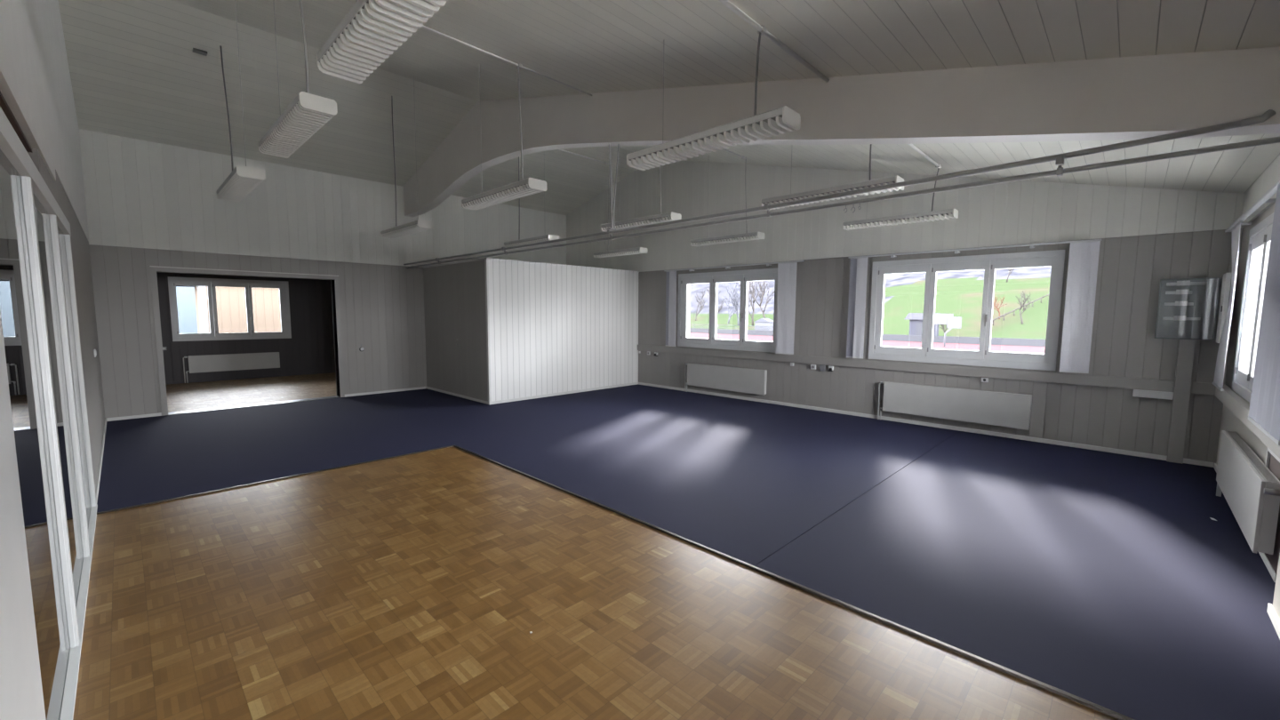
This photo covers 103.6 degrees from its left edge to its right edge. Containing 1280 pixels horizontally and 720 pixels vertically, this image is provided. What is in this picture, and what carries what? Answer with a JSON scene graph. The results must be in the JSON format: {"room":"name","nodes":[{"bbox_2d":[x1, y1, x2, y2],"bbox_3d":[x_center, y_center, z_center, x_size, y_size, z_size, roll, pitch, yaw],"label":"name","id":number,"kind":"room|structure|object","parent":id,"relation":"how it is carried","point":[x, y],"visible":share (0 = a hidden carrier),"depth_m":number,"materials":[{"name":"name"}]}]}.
{"room":"empty office","nodes":[
{"label":"empty office","id":0,"kind":"room"},
{"bbox_2d":[156,272,335,382],"bbox_3d":[-9.424,-0.918,12.436,0.300,2.700,7.300,6,7,44],"label":"wall","id":1,"kind":"structure","parent":0,"point":[310,348],"depth_m":12.74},
{"bbox_2d":[168,276,291,341],"bbox_3d":[-9.737,-1.206,12.059,0.415,1.430,2.240,6,7,44],"label":"window","id":2,"kind":"structure","parent":1,"relation":"in","point":[211,284],"depth_m":11.85,"materials":[{"name":"white plastic"}]},
{"bbox_2d":[183,352,279,383],"bbox_3d":[-9.668,0.161,12.004,0.100,0.611,1.791,6,7,44],"label":"radiator","id":3,"kind":"object","parent":1,"relation":"attached to","point":[248,361],"visible":1,"depth_m":11.92,"materials":[{"name":"metal"}]},
{"bbox_2d":[165,370,335,384],"bbox_3d":[-9.319,0.412,12.450,0.015,0.050,7.300,6,7,44],"label":"baseboard","id":4,"kind":"structure","parent":1,"relation":"attached to","point":[329,372],"depth_m":12.25,"materials":[{"name":"white wood"}]},
{"bbox_2d":[79,128,566,421],"bbox_3d":[-5.090,-1.302,10.230,0.218,4.429,8.850,6,7,44],"label":"wall","id":5,"kind":"structure","parent":0,"point":[139,193],"depth_m":8.68,"materials":[{"name":"white wood"}]},
{"bbox_2d":[106,412,161,421],"bbox_3d":[-7.665,0.864,7.651,0.015,0.047,0.583,6,7,44],"label":"baseboard","id":6,"kind":"structure","parent":5,"relation":"attached to","point":[159,413],"depth_m":7.64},
{"bbox_2d":[149,265,338,276],"bbox_3d":[-6.549,-1.500,8.556,0.028,0.015,2.550,6,7,44],"label":"trim","id":7,"kind":"structure","parent":5,"relation":"attached to","point":[149,266],"depth_m":8.39,"materials":[{"name":"grey wood"}]},
{"bbox_2d":[149,266,344,415],"bbox_3d":[-6.638,-0.359,8.743,0.238,2.292,2.550,6,7,44],"label":"door frame","id":8,"kind":"structure","parent":5,"relation":"in","point":[153,270],"depth_m":8.17,"materials":[{"name":"grey paint"}]},
{"bbox_2d":[168,395,339,415],"bbox_3d":[-6.645,0.783,8.849,0.240,0.014,2.410,6,7,44],"label":"trim","id":9,"kind":"structure","parent":5,"relation":"attached to","point":[334,396],"depth_m":8.70,"materials":[{"name":"metal"}]},
{"bbox_2d":[344,386,426,397],"bbox_3d":[-5.128,0.638,10.243,0.015,0.047,1.565,6,7,44],"label":"baseboard","id":10,"kind":"structure","parent":5,"relation":"attached to","point":[419,388],"depth_m":10.20,"materials":[{"name":"white wood"}]},
{"bbox_2d":[57,0,637,215],"bbox_3d":[-3.873,-3.874,9.095,3.480,1.137,9.450,6,7,44],"label":"ceiling","id":11,"kind":"structure","parent":0,"point":[135,71],"depth_m":7.12,"materials":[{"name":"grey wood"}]},
{"bbox_2d":[192,48,207,55],"bbox_3d":[-5.323,-3.727,6.097,0.090,0.025,0.130,6,7,44],"label":"junction box","id":12,"kind":"object","parent":11,"relation":"attached to","point":[195,50],"visible":1,"depth_m":6.08,"materials":[{"name":"black plastic"}]},
{"bbox_2d":[216,0,265,201],"bbox_3d":[-4.416,-2.761,5.413,2.027,1.928,0.220,6,7,44],"label":"pendant lamp","id":13,"kind":"object","parent":11,"relation":"hanging from","point":[243,180],"visible":1,"depth_m":5.10,"materials":[{"name":"plastic"}]},
{"bbox_2d":[380,80,433,238],"bbox_3d":[-3.449,-2.907,7.341,1.420,2.082,0.220,6,7,44],"label":"pendant lamp","id":14,"kind":"object","parent":11,"relation":"hanging from","point":[419,225],"visible":1,"depth_m":7.32,"materials":[{"name":"plastic"}]},
{"bbox_2d":[504,156,559,247],"bbox_3d":[-1.970,-3.091,8.976,1.420,2.043,0.220,6,7,44],"label":"pendant lamp","id":15,"kind":"object","parent":11,"relation":"hanging from","point":[547,237],"visible":0.64,"depth_m":8.94,"materials":[{"name":"plastic"}]},
{"bbox_2d":[556,148,608,164],"bbox_3d":[-1.739,-4.055,9.578,0.048,0.038,3.099,6,7,44],"label":"conduit","id":16,"kind":"object","parent":11,"relation":"attached to","point":[604,163],"visible":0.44,"depth_m":10.17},
{"bbox_2d":[423,259,487,401],"bbox_3d":[-3.617,-0.569,9.834,2.580,2.560,0.070,6,7,44],"label":"wall","id":17,"kind":"structure","parent":0,"point":[469,277],"depth_m":9.46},
{"bbox_2d":[439,288,462,392],"bbox_3d":[-3.744,-0.390,9.900,0.870,2.010,0.035,6,7,44],"label":"door","id":18,"kind":"structure","parent":17,"relation":"in","point":[449,299],"depth_m":9.89,"materials":[{"name":"wood"}]},
{"bbox_2d":[426,386,488,404],"bbox_3d":[-3.631,0.679,9.897,2.615,0.047,0.014,6,7,44],"label":"baseboard","id":19,"kind":"structure","parent":17,"relation":"attached to","point":[428,388],"depth_m":9.77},
{"bbox_2d":[484,259,638,401],"bbox_3d":[-1.381,-0.591,10.229,0.070,2.560,3.760,6,7,44],"label":"wall","id":20,"kind":"structure","parent":0,"point":[554,329],"depth_m":9.95,"materials":[{"name":"white wood"}]},
{"bbox_2d":[485,259,491,404],"bbox_3d":[-2.668,-0.476,8.869,0.036,2.552,0.036,6,7,44],"label":"trim","id":21,"kind":"structure","parent":20,"relation":"attached to","point":[486,260],"depth_m":8.85,"materials":[{"name":"white wood"}]},
{"bbox_2d":[423,257,639,272],"bbox_3d":[-2.288,-1.969,10.992,2.644,0.030,3.768,6,7,44],"label":"trim","id":22,"kind":"structure","parent":20,"relation":"on","point":[482,258],"depth_m":9.70,"materials":[{"name":"white wood"}]},
{"bbox_2d":[491,382,637,404],"bbox_3d":[-1.356,0.652,10.318,0.014,0.052,3.718,6,7,44],"label":"baseboard","id":23,"kind":"structure","parent":20,"relation":"attached to","point":[633,383],"depth_m":10.05,"materials":[{"name":"white wood"}]},
{"bbox_2d":[72,372,1118,719],"bbox_3d":[-2.686,1.038,7.801,16.660,0.250,9.850,6,7,44],"label":"floor","id":24,"kind":"structure","parent":0,"point":[416,586],"depth_m":2.71,"materials":[{"name":"brown wood"}]},
{"bbox_2d":[0,0,105,719],"bbox_3d":[-3.863,-1.145,3.095,11.510,4.957,0.364,6,7,44],"label":"wall","id":25,"kind":"structure","parent":24,"relation":"on","point":[48,506],"depth_m":2.30,"materials":[{"name":"white paint"}]},
{"bbox_2d":[0,91,32,152],"bbox_3d":[-1.442,-0.911,0.899,4.960,0.270,0.102,6,7,44],"label":"trim","id":26,"kind":"structure","parent":25,"relation":"attached to","point":[4,105],"depth_m":2.13,"materials":[{"name":"brown wood"}]},
{"bbox_2d":[0,31,55,181],"bbox_3d":[-1.742,-1.057,1.252,5.900,0.170,0.029,6,7,44],"label":"trim","id":27,"kind":"structure","parent":25,"relation":"attached to","point":[12,89],"depth_m":2.22,"materials":[{"name":"white paint"}]},
{"bbox_2d":[95,418,106,503],"bbox_3d":[-6.224,1.042,5.835,4.595,0.047,0.014,6,7,44],"label":"baseboard","id":28,"kind":"structure","parent":25,"relation":"attached to","point":[105,426],"depth_m":5.20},
{"bbox_2d":[96,445,453,514],"bbox_3d":[-3.350,1.150,5.147,0.023,0.010,3.013,6,7,44],"label":"trim","id":29,"kind":"structure","parent":24,"relation":"on","point":[205,492],"depth_m":4.81,"materials":[{"name":"brown metal"}]},
{"bbox_2d":[96,384,958,566],"bbox_3d":[-1.662,0.960,7.318,9.086,0.008,8.500,6,7,44],"label":"carpet","id":30,"kind":"object","parent":24,"relation":"on","point":[740,479],"visible":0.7,"depth_m":6.09,"materials":[{"name":"blue carpet"}]},
{"bbox_2d":[453,444,1135,719],"bbox_3d":[0.085,1.286,3.916,6.660,0.012,0.034,6,7,44],"label":"trim","id":31,"kind":"structure","parent":24,"relation":"on","point":[1054,690],"depth_m":2.76,"materials":[{"name":"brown metal"}]},
{"bbox_2d":[755,431,1279,719],"bbox_3d":[3.514,1.265,4.394,2.418,0.008,5.482,6,7,44],"label":"carpet","id":32,"kind":"object","parent":24,"relation":"on","point":[1108,580],"visible":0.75,"depth_m":3.25,"materials":[{"name":"blue carpet"}]},
{"bbox_2d":[171,0,1279,193],"bbox_3d":[0.490,-2.838,4.915,8.720,2.369,9.450,6,7,44],"label":"ceiling","id":33,"kind":"structure","parent":0,"point":[589,46],"depth_m":4.00,"materials":[{"name":"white wood"}]},
{"bbox_2d":[258,0,337,158],"bbox_3d":[-2.669,-2.406,3.832,1.420,1.367,0.220,6,7,44],"label":"pendant lamp","id":34,"kind":"object","parent":33,"relation":"hanging from","point":[307,113],"visible":1,"depth_m":3.65,"materials":[{"name":"plastic"}]},
{"bbox_2d":[316,0,449,84],"bbox_3d":[-1.108,-1.919,2.193,1.420,0.900,0.220,6,7,44],"label":"pendant lamp","id":35,"kind":"object","parent":33,"relation":"hanging from","point":[372,30],"visible":1,"depth_m":2.32,"materials":[{"name":"plastic"}]},
{"bbox_2d":[357,0,591,95],"bbox_3d":[-2.112,-3.059,4.528,0.048,0.038,4.389,6,7,44],"label":"conduit","id":36,"kind":"object","parent":33,"relation":"attached to","point":[519,65],"visible":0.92,"depth_m":5.23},
{"bbox_2d":[461,63,546,210],"bbox_3d":[-1.529,-2.542,5.498,1.420,1.562,0.226,6,7,44],"label":"pendant lamp","id":37,"kind":"object","parent":33,"relation":"hanging from","point":[530,186],"visible":1,"depth_m":5.35,"materials":[{"name":"plastic"}]},
{"bbox_2d":[593,247,647,257],"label":"pendant lamp","id":38,"kind":"object","parent":33,"relation":"hanging from","point":[623,252],"depth_m":10.48,"materials":[{"name":"plastic"}]},
{"bbox_2d":[600,166,681,231],"bbox_3d":[-0.012,-2.730,7.274,1.420,1.576,0.220,6,7,44],"label":"pendant lamp","id":39,"kind":"object","parent":33,"relation":"hanging from","point":[668,216],"visible":0.66,"depth_m":7.09,"materials":[{"name":"plastic"}]},
{"bbox_2d":[626,32,800,171],"bbox_3d":[0.477,-2.018,3.703,1.420,0.926,0.220,6,7,44],"label":"pendant lamp","id":40,"kind":"object","parent":33,"relation":"hanging from","point":[773,122],"visible":1,"depth_m":3.56,"materials":[{"name":"plastic"}]},
{"bbox_2d":[690,156,764,246],"bbox_3d":[1.524,-2.869,8.857,1.420,1.578,0.220,6,7,44],"label":"pendant lamp","id":41,"kind":"object","parent":33,"relation":"hanging from","point":[754,236],"visible":0.95,"depth_m":8.75,"materials":[{"name":"plastic"}]},
{"bbox_2d":[722,148,746,159],"bbox_3d":[0.673,-3.307,7.374,0.048,0.038,3.229,6,7,44],"label":"conduit","id":42,"kind":"object","parent":33,"relation":"attached to","point":[742,156],"visible":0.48,"depth_m":8.29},
{"bbox_2d":[718,0,829,82],"bbox_3d":[-0.005,-2.141,2.546,0.048,0.038,4.389,6,7,44],"label":"conduit","id":43,"kind":"object","parent":33,"relation":"attached to","point":[763,29],"visible":0.92,"depth_m":3.45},
{"bbox_2d":[760,144,903,210],"bbox_3d":[1.937,-2.132,5.181,1.420,0.948,0.220,6,7,44],"label":"pendant lamp","id":44,"kind":"object","parent":33,"relation":"hanging from","point":[799,196],"visible":0.56,"depth_m":5.07,"materials":[{"name":"plastic"}]},
{"bbox_2d":[842,163,958,230],"bbox_3d":[3.548,-2.326,6.923,1.420,0.900,0.220,6,7,44],"label":"pendant lamp","id":45,"kind":"object","parent":33,"relation":"hanging from","point":[952,213],"visible":0.91,"depth_m":6.84,"materials":[{"name":"plastic"}]},
{"bbox_2d":[907,144,941,168],"bbox_3d":[2.763,-2.387,5.374,0.048,0.038,3.179,6,7,44],"label":"conduit","id":46,"kind":"object","parent":33,"relation":"attached to","point":[937,165],"visible":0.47,"depth_m":6.04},
{"bbox_2d":[566,160,1244,463],"bbox_3d":[2.328,-1.565,9.362,12.010,5.207,0.338,6,7,44],"label":"wall","id":47,"kind":"structure","parent":0,"point":[1131,269],"depth_m":7.24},
{"bbox_2d":[608,185,608,223],"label":"pendant lamp","id":48,"kind":"object","parent":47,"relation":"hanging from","point":[608,186],"depth_m":10.77,"materials":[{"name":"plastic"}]},
{"bbox_2d":[684,362,767,395],"bbox_3d":[1.632,0.425,9.935,1.906,0.611,0.100,6,7,44],"label":"radiator","id":49,"kind":"object","parent":47,"relation":"attached to","point":[718,377],"visible":1,"depth_m":9.80,"materials":[{"name":"metal"}]},
{"bbox_2d":[688,362,767,370],"bbox_3d":[1.665,0.134,9.874,1.807,0.020,0.054,6,7,44],"label":"grille","id":50,"kind":"object","parent":49,"relation":"attached to","point":[728,368],"depth_m":9.89,"materials":[{"name":"white metal"}]},
{"bbox_2d":[677,267,777,352],"bbox_3d":[1.763,-0.975,9.955,2.380,1.515,0.435,6,7,44],"label":"window","id":51,"kind":"structure","parent":47,"relation":"in","point":[744,276],"depth_m":9.88,"materials":[{"name":"white plastic"}]},
{"bbox_2d":[664,260,804,271],"bbox_3d":[1.685,-1.772,9.665,3.140,0.055,0.138,6,7,44],"label":"rail","id":52,"kind":"object","parent":47,"relation":"attached to","point":[767,264],"visible":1,"depth_m":9.46,"materials":[{"name":"white plastic"}]},
{"bbox_2d":[665,271,669,345],"bbox_3d":[0.611,-1.087,10.735,0.150,1.589,0.011,6,7,44],"label":"curtain","id":53,"kind":"object","parent":52,"relation":"hanging from","point":[668,272],"visible":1,"depth_m":10.76,"materials":[{"name":"grey fabric"}]},
{"bbox_2d":[668,270,676,346],"bbox_3d":[0.683,-1.076,10.616,0.200,1.589,0.012,5,7,43],"label":"curtain","id":54,"kind":"object","parent":52,"relation":"hanging from","point":[672,303],"visible":1,"depth_m":10.61,"materials":[{"name":"white fabric"}]},
{"bbox_2d":[775,262,797,354],"bbox_3d":[2.552,-0.896,8.810,0.333,1.589,0.011,4,7,37],"label":"curtain","id":55,"kind":"object","parent":52,"relation":"hanging from","point":[787,272],"visible":1,"depth_m":8.81,"materials":[{"name":"white fabric"}]},
{"bbox_2d":[810,364,815,369],"bbox_3d":[2.972,0.119,8.639,0.085,0.080,0.039,6,7,44],"label":"wall socket","id":56,"kind":"object","parent":47,"relation":"attached to","point":[812,366],"visible":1,"depth_m":8.62,"materials":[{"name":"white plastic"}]},
{"bbox_2d":[819,364,825,371],"bbox_3d":[3.091,0.136,8.526,0.095,0.105,0.035,6,7,44],"label":"wall socket","id":57,"kind":"object","parent":47,"relation":"attached to","point":[822,368],"visible":1,"depth_m":8.51,"materials":[{"name":"grey plastic"}]},
{"bbox_2d":[828,365,833,371],"bbox_3d":[3.186,0.145,8.416,0.080,0.092,0.060,6,7,44],"label":"wall socket","id":58,"kind":"object","parent":47,"relation":"attached to","point":[830,368],"visible":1,"depth_m":8.40,"materials":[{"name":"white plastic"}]},
{"bbox_2d":[637,382,1213,467],"bbox_3d":[3.112,0.841,8.581,8.828,0.054,0.018,6,7,44],"label":"baseboard","id":59,"kind":"structure","parent":47,"relation":"attached to","point":[959,428],"depth_m":7.12,"materials":[{"name":"white wood"}]},
{"bbox_2d":[637,344,1215,395],"bbox_3d":[3.108,0.016,8.493,8.825,0.130,0.044,6,7,44],"label":"duct","id":60,"kind":"object","parent":47,"relation":"attached to","point":[1098,380],"visible":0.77,"depth_m":7.06,"materials":[{"name":"grey metal"}]},
{"bbox_2d":[877,381,1031,430],"bbox_3d":[4.412,0.694,7.238,1.901,0.611,0.100,6,7,44],"label":"radiator","id":61,"kind":"object","parent":47,"relation":"attached to","point":[1002,409],"visible":1,"depth_m":7.09,"materials":[{"name":"metal"}]},
{"bbox_2d":[887,381,1031,395],"bbox_3d":[4.445,0.403,7.177,1.802,0.020,0.054,6,7,44],"label":"grille","id":62,"kind":"object","parent":61,"relation":"attached to","point":[889,383],"depth_m":7.15,"materials":[{"name":"white metal"}]},
{"bbox_2d":[868,249,1065,370],"bbox_3d":[4.563,-0.704,7.239,2.320,1.515,0.435,6,7,44],"label":"window","id":63,"kind":"structure","parent":47,"relation":"in","point":[983,356],"depth_m":6.96,"materials":[{"name":"white plastic"}]},
{"bbox_2d":[848,239,1101,258],"bbox_3d":[4.417,-1.508,7.015,2.970,0.055,0.138,6,7,44],"label":"rail","id":64,"kind":"object","parent":47,"relation":"attached to","point":[956,251],"visible":1,"depth_m":6.78,"materials":[{"name":"white plastic"}]},
{"bbox_2d":[846,257,856,358],"bbox_3d":[3.400,-0.822,8.029,0.160,1.579,0.011,6,7,44],"label":"curtain","id":65,"kind":"object","parent":64,"relation":"hanging from","point":[853,261],"visible":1,"depth_m":8.05,"materials":[{"name":"grey fabric"}]},
{"bbox_2d":[852,256,868,359],"bbox_3d":[3.461,-0.812,7.921,0.160,1.579,0.011,6,7,44],"label":"curtain","id":66,"kind":"object","parent":64,"relation":"hanging from","point":[861,262],"visible":1,"depth_m":7.92,"materials":[{"name":"white fabric"}]},
{"bbox_2d":[1059,240,1100,373],"bbox_3d":[5.330,-0.632,6.115,0.275,1.579,0.012,4,7,35],"label":"curtain","id":67,"kind":"object","parent":64,"relation":"hanging from","point":[1084,256],"visible":1,"depth_m":6.11,"materials":[{"name":"white fabric"}]},
{"bbox_2d":[981,377,988,382],"bbox_3d":[4.737,0.273,6.925,0.080,0.060,0.039,6,7,44],"label":"wall socket","id":68,"kind":"object","parent":47,"relation":"attached to","point":[983,380],"visible":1,"depth_m":6.91,"materials":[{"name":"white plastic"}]},
{"bbox_2d":[1132,389,1173,399],"bbox_3d":[5.892,0.393,5.793,0.323,0.085,0.062,6,7,44],"label":"duct cover","id":69,"kind":"object","parent":47,"relation":"attached to","point":[1150,394],"visible":1,"depth_m":5.77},
{"bbox_2d":[1166,339,1196,463],"bbox_3d":[6.050,0.463,5.639,0.125,1.389,0.064,6,7,44],"label":"duct","id":70,"kind":"object","parent":47,"relation":"attached to","point":[1186,349],"visible":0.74,"depth_m":5.62,"materials":[{"name":"grey metal"}]},
{"bbox_2d":[1154,272,1231,343],"bbox_3d":[5.908,-0.553,5.412,0.485,0.710,0.460,6,7,44],"label":"upper cabinet","id":71,"kind":"object","parent":47,"relation":"attached to","point":[1187,308],"visible":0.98,"depth_m":5.48,"materials":[{"name":"grey metal"}]},
{"bbox_2d":[1216,155,1279,464],"bbox_3d":[3.313,0.133,2.131,0.318,3.181,8.850,6,7,44],"label":"wall","id":72,"kind":"structure","parent":0,"point":[1229,421],"depth_m":4.89,"materials":[{"name":"beige paint"}]},
{"bbox_2d":[1213,463,1276,582],"bbox_3d":[5.111,1.252,4.312,0.018,0.054,3.332,6,7,44],"label":"baseboard","id":73,"kind":"structure","parent":72,"relation":"attached to","point":[1265,559],"depth_m":3.30,"materials":[{"name":"white wood"}]},
{"bbox_2d":[1215,384,1279,458],"bbox_3d":[4.919,0.440,4.071,0.069,0.130,3.780,6,7,44],"label":"duct","id":74,"kind":"object","parent":72,"relation":"attached to","point":[1239,406],"visible":0.69,"depth_m":4.18,"materials":[{"name":"grey metal"}]},
{"bbox_2d":[1216,430,1279,554],"bbox_3d":[4.623,1.010,3.865,0.091,0.611,2.057,6,7,44],"label":"radiator","id":75,"kind":"object","parent":72,"relation":"attached to","point":[1249,487],"visible":1,"depth_m":3.47,"materials":[{"name":"metal"}]},
{"bbox_2d":[1224,430,1279,484],"bbox_3d":[4.650,0.715,3.853,0.064,0.020,1.992,6,7,44],"label":"grille","id":76,"kind":"object","parent":75,"relation":"attached to","point":[1261,474],"depth_m":3.65,"materials":[{"name":"white metal"}]},
{"bbox_2d":[1224,184,1277,232],"bbox_3d":[4.913,-1.240,3.937,0.123,0.024,3.830,6,7,44],"label":"rail","id":77,"kind":"object","parent":72,"relation":"attached to","point":[1265,198],"visible":0.92,"depth_m":4.05,"materials":[{"name":"white plastic"}]},
{"bbox_2d":[1212,220,1243,391],"bbox_3d":[5.784,-0.517,4.969,0.018,1.589,0.749,6,7,44],"label":"curtain","id":78,"kind":"object","parent":77,"relation":"hanging from","point":[1220,368],"visible":1,"depth_m":4.84,"materials":[{"name":"white fabric"}]},
{"bbox_2d":[1248,179,1279,445],"bbox_3d":[3.874,-0.351,3.061,0.012,1.589,0.980,6,7,44],"label":"curtain","id":79,"kind":"object","parent":77,"relation":"hanging from","point":[1264,412],"visible":1,"depth_m":3.18,"materials":[{"name":"grey fabric"}]},
{"bbox_2d":[1231,211,1274,403],"bbox_3d":[5.051,-0.388,3.883,0.415,1.515,2.320,6,7,44],"label":"window","id":80,"kind":"structure","parent":72,"relation":"in","point":[1260,236],"depth_m":4.56,"materials":[{"name":"white glass"}]},
{"bbox_2d":[1258,447,1279,574],"bbox_3d":[3.975,0.977,3.123,0.029,0.685,1.105,6,7,44],"label":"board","id":81,"kind":"object","parent":72,"relation":"attached to","point":[1272,460],"visible":0.2,"depth_m":3.24,"materials":[{"name":"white wood"}]},
{"bbox_2d":[1272,552,1279,619],"bbox_3d":[3.419,0.124,2.511,0.095,2.611,0.380,6,7,44],"label":"wall pillar","id":82,"kind":"structure","parent":0,"point":[1276,595],"depth_m":2.74,"materials":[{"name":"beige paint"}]},
{"bbox_2d":[403,46,1279,216],"bbox_3d":[-0.610,-2.718,6.290,11.470,2.397,0.180,6,7,44],"label":"roof beam","id":83,"kind":"structure","parent":82,"relation":"on","point":[1137,97],"depth_m":3.67,"materials":[{"name":"paint"}]},
{"bbox_2d":[607,143,619,230],"bbox_3d":[-0.353,-2.067,5.989,0.172,1.031,0.148,6,7,44],"label":"hanger","id":84,"kind":"object","parent":83,"relation":"hanging from","point":[612,203],"visible":0.99,"depth_m":5.99,"materials":[{"name":"paint"}]},
{"bbox_2d":[403,109,1279,268],"bbox_3d":[-0.689,-1.524,6.327,11.472,0.236,0.085,6,7,44],"label":"pipe","id":85,"kind":"object","parent":84,"relation":"hanging from","point":[1060,158],"visible":1,"depth_m":3.48,"materials":[{"name":"metal"}]},
{"bbox_2d":[1266,603,1279,639],"bbox_3d":[3.376,1.395,2.673,0.015,0.052,0.394,6,7,44],"label":"baseboard","id":86,"kind":"structure","parent":82,"relation":"attached to","point":[1272,614],"depth_m":2.70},
{"label":"outside","id":87,"kind":"structure","parent":0,"visible":0},
{"bbox_3d":[-28.590,2.863,-7.590,150.000,0.250,68.900,6,7,44],"label":"ground","id":88,"kind":"structure","parent":87,"visible":0},
{"bbox_2d":[176,286,198,333],"bbox_3d":[-21.236,-2.260,18.482,4.600,5.200,9.800,6,7,44],"label":"sky","id":89,"kind":"structure","parent":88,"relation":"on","point":[186,298],"depth_m":19.33,"materials":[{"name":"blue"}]},
{"bbox_2d":[176,285,281,333],"bbox_3d":[-10.890,-1.068,17.713,3.450,3.100,7.800,6,7,44],"label":"building","id":90,"kind":"structure","parent":88,"relation":"on","point":[231,305],"depth_m":14.66,"materials":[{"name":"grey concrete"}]},
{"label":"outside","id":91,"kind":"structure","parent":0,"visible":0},
{"bbox_2d":[689,266,1051,339],"bbox_3d":[15.918,-19.668,97.942,236.000,25.512,146.600,6,7,44],"label":"hillside","id":92,"kind":"structure","parent":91,"point":[959,293],"depth_m":62.92,"materials":[{"name":"green plant"}]},
{"bbox_2d":[695,289,704,320],"bbox_3d":[10.003,-9.085,83.987,2.072,5.391,3.698,0,5,0],"label":"bare tree","id":93,"kind":"object","parent":92,"relation":"on","point":[703,294],"visible":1,"depth_m":83.30,"materials":[{"name":"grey plant"}]},
{"bbox_2d":[705,288,727,313],"bbox_3d":[11.886,-8.798,78.084,3.815,6.154,1.995,1,5,6],"label":"bare tree","id":94,"kind":"object","parent":92,"relation":"on","point":[722,305],"visible":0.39,"depth_m":77.54,"materials":[{"name":"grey plant"}]},
{"bbox_2d":[724,281,740,325],"bbox_3d":[12.814,-8.039,70.127,2.290,6.600,2.995,2,6,20],"label":"bare tree","id":95,"kind":"object","parent":92,"relation":"on","point":[735,305],"visible":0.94,"depth_m":69.90,"materials":[{"name":"grey plant"}]},
{"bbox_2d":[693,324,773,330],"bbox_3d":[8.050,-3.877,61.176,18.058,0.859,0.058,6,7,44],"label":"fence","id":96,"kind":"object","parent":92,"relation":"on","point":[694,326],"visible":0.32,"depth_m":58.46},
{"bbox_2d":[722,282,749,323],"bbox_3d":[14.128,-8.274,73.718,2.512,6.200,5.277,-3,6,-30],"label":"bare tree","id":97,"kind":"object","parent":92,"relation":"on","point":[724,298],"visible":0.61,"depth_m":73.75,"materials":[{"name":"grey plant"}]},
{"bbox_2d":[738,280,763,325],"bbox_3d":[15.314,-8.171,68.776,3.678,7.131,2.640,1,5,6],"label":"bare tree","id":98,"kind":"object","parent":92,"relation":"on","point":[749,298],"visible":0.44,"depth_m":68.58,"materials":[{"name":"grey plant"}]},
{"bbox_2d":[739,280,774,318],"bbox_3d":[15.419,-7.458,65.027,4.786,6.627,2.629,4,7,37],"label":"bare tree","id":99,"kind":"object","parent":92,"relation":"on","point":[761,295],"visible":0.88,"depth_m":64.72,"materials":[{"name":"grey plant"}]},
{"bbox_2d":[754,318,773,330],"bbox_3d":[14.049,-3.873,56.708,2.000,1.700,1.400,6,7,44],"label":"shed","id":100,"kind":"object","parent":92,"relation":"on","point":[766,323],"visible":0.72,"depth_m":56.14,"materials":[{"name":"white"}]},
{"bbox_2d":[689,328,1045,346],"bbox_3d":[23.612,-1.502,38.585,100.000,0.620,0.400,6,7,44],"label":"wall","id":101,"kind":"structure","parent":92,"relation":"on","point":[1007,341],"depth_m":38.72,"materials":[{"name":"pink concrete"}]},
{"bbox_2d":[904,312,940,335],"bbox_3d":[23.645,-2.749,41.949,2.500,2.280,2.200,6,7,44],"label":"hut","id":102,"kind":"object","parent":92,"relation":"on","point":[916,319],"visible":0.39,"depth_m":41.52,"materials":[{"name":"grey concrete"}]},
{"bbox_2d":[936,324,948,333],"bbox_3d":[23.562,-2.235,39.235,0.874,1.977,1.732,1,5,5],"label":"bare tree","id":103,"kind":"object","parent":92,"relation":"on","point":[942,325],"visible":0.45,"depth_m":39.04,"materials":[{"name":"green plant"}]},
{"bbox_2d":[992,296,1006,319],"bbox_3d":[33.196,-4.834,46.829,1.541,2.256,0.841,6,7,44],"label":"bare tree","id":104,"kind":"object","parent":92,"relation":"on","point":[995,300],"visible":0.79,"depth_m":46.77,"materials":[{"name":"brown plant"}]},
{"bbox_2d":[1006,268,1014,282],"bbox_3d":[47.406,-11.555,64.782,2.161,3.299,2.310,6,7,44],"label":"bare tree","id":105,"kind":"object","parent":92,"relation":"on","point":[1011,270],"visible":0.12,"depth_m":64.61,"materials":[{"name":"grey plant"}]},
{"bbox_2d":[992,294,1048,325],"bbox_3d":[36.975,-4.970,48.592,17.981,4.136,0.136,-3,6,-35],"label":"railing","id":106,"kind":"object","parent":92,"relation":"on","point":[1033,301],"visible":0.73,"depth_m":47.35,"materials":[{"name":"brown wood"}]},
{"bbox_2d":[1015,290,1033,324],"bbox_3d":[33.412,-4.548,43.880,1.347,3.061,1.327,6,7,44],"label":"bare tree","id":107,"kind":"object","parent":92,"relation":"on","point":[1021,294],"visible":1,"depth_m":43.91,"materials":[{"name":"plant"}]},
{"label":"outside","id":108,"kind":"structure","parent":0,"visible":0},
{"bbox_2d":[689,332,1045,353],"bbox_3d":[11.005,-1.466,39.990,120.000,0.130,14.600,6,7,44],"label":"track","id":109,"kind":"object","parent":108,"point":[758,338],"depth_m":35.31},
{"bbox_2d":[934,313,961,346],"bbox_3d":[20.289,-1.958,33.351,1.650,2.200,0.170,6,7,44],"label":"backboard","id":110,"kind":"object","parent":109,"relation":"on","point":[951,321],"visible":0.93,"depth_m":33.22,"materials":[{"name":"white plastic"}]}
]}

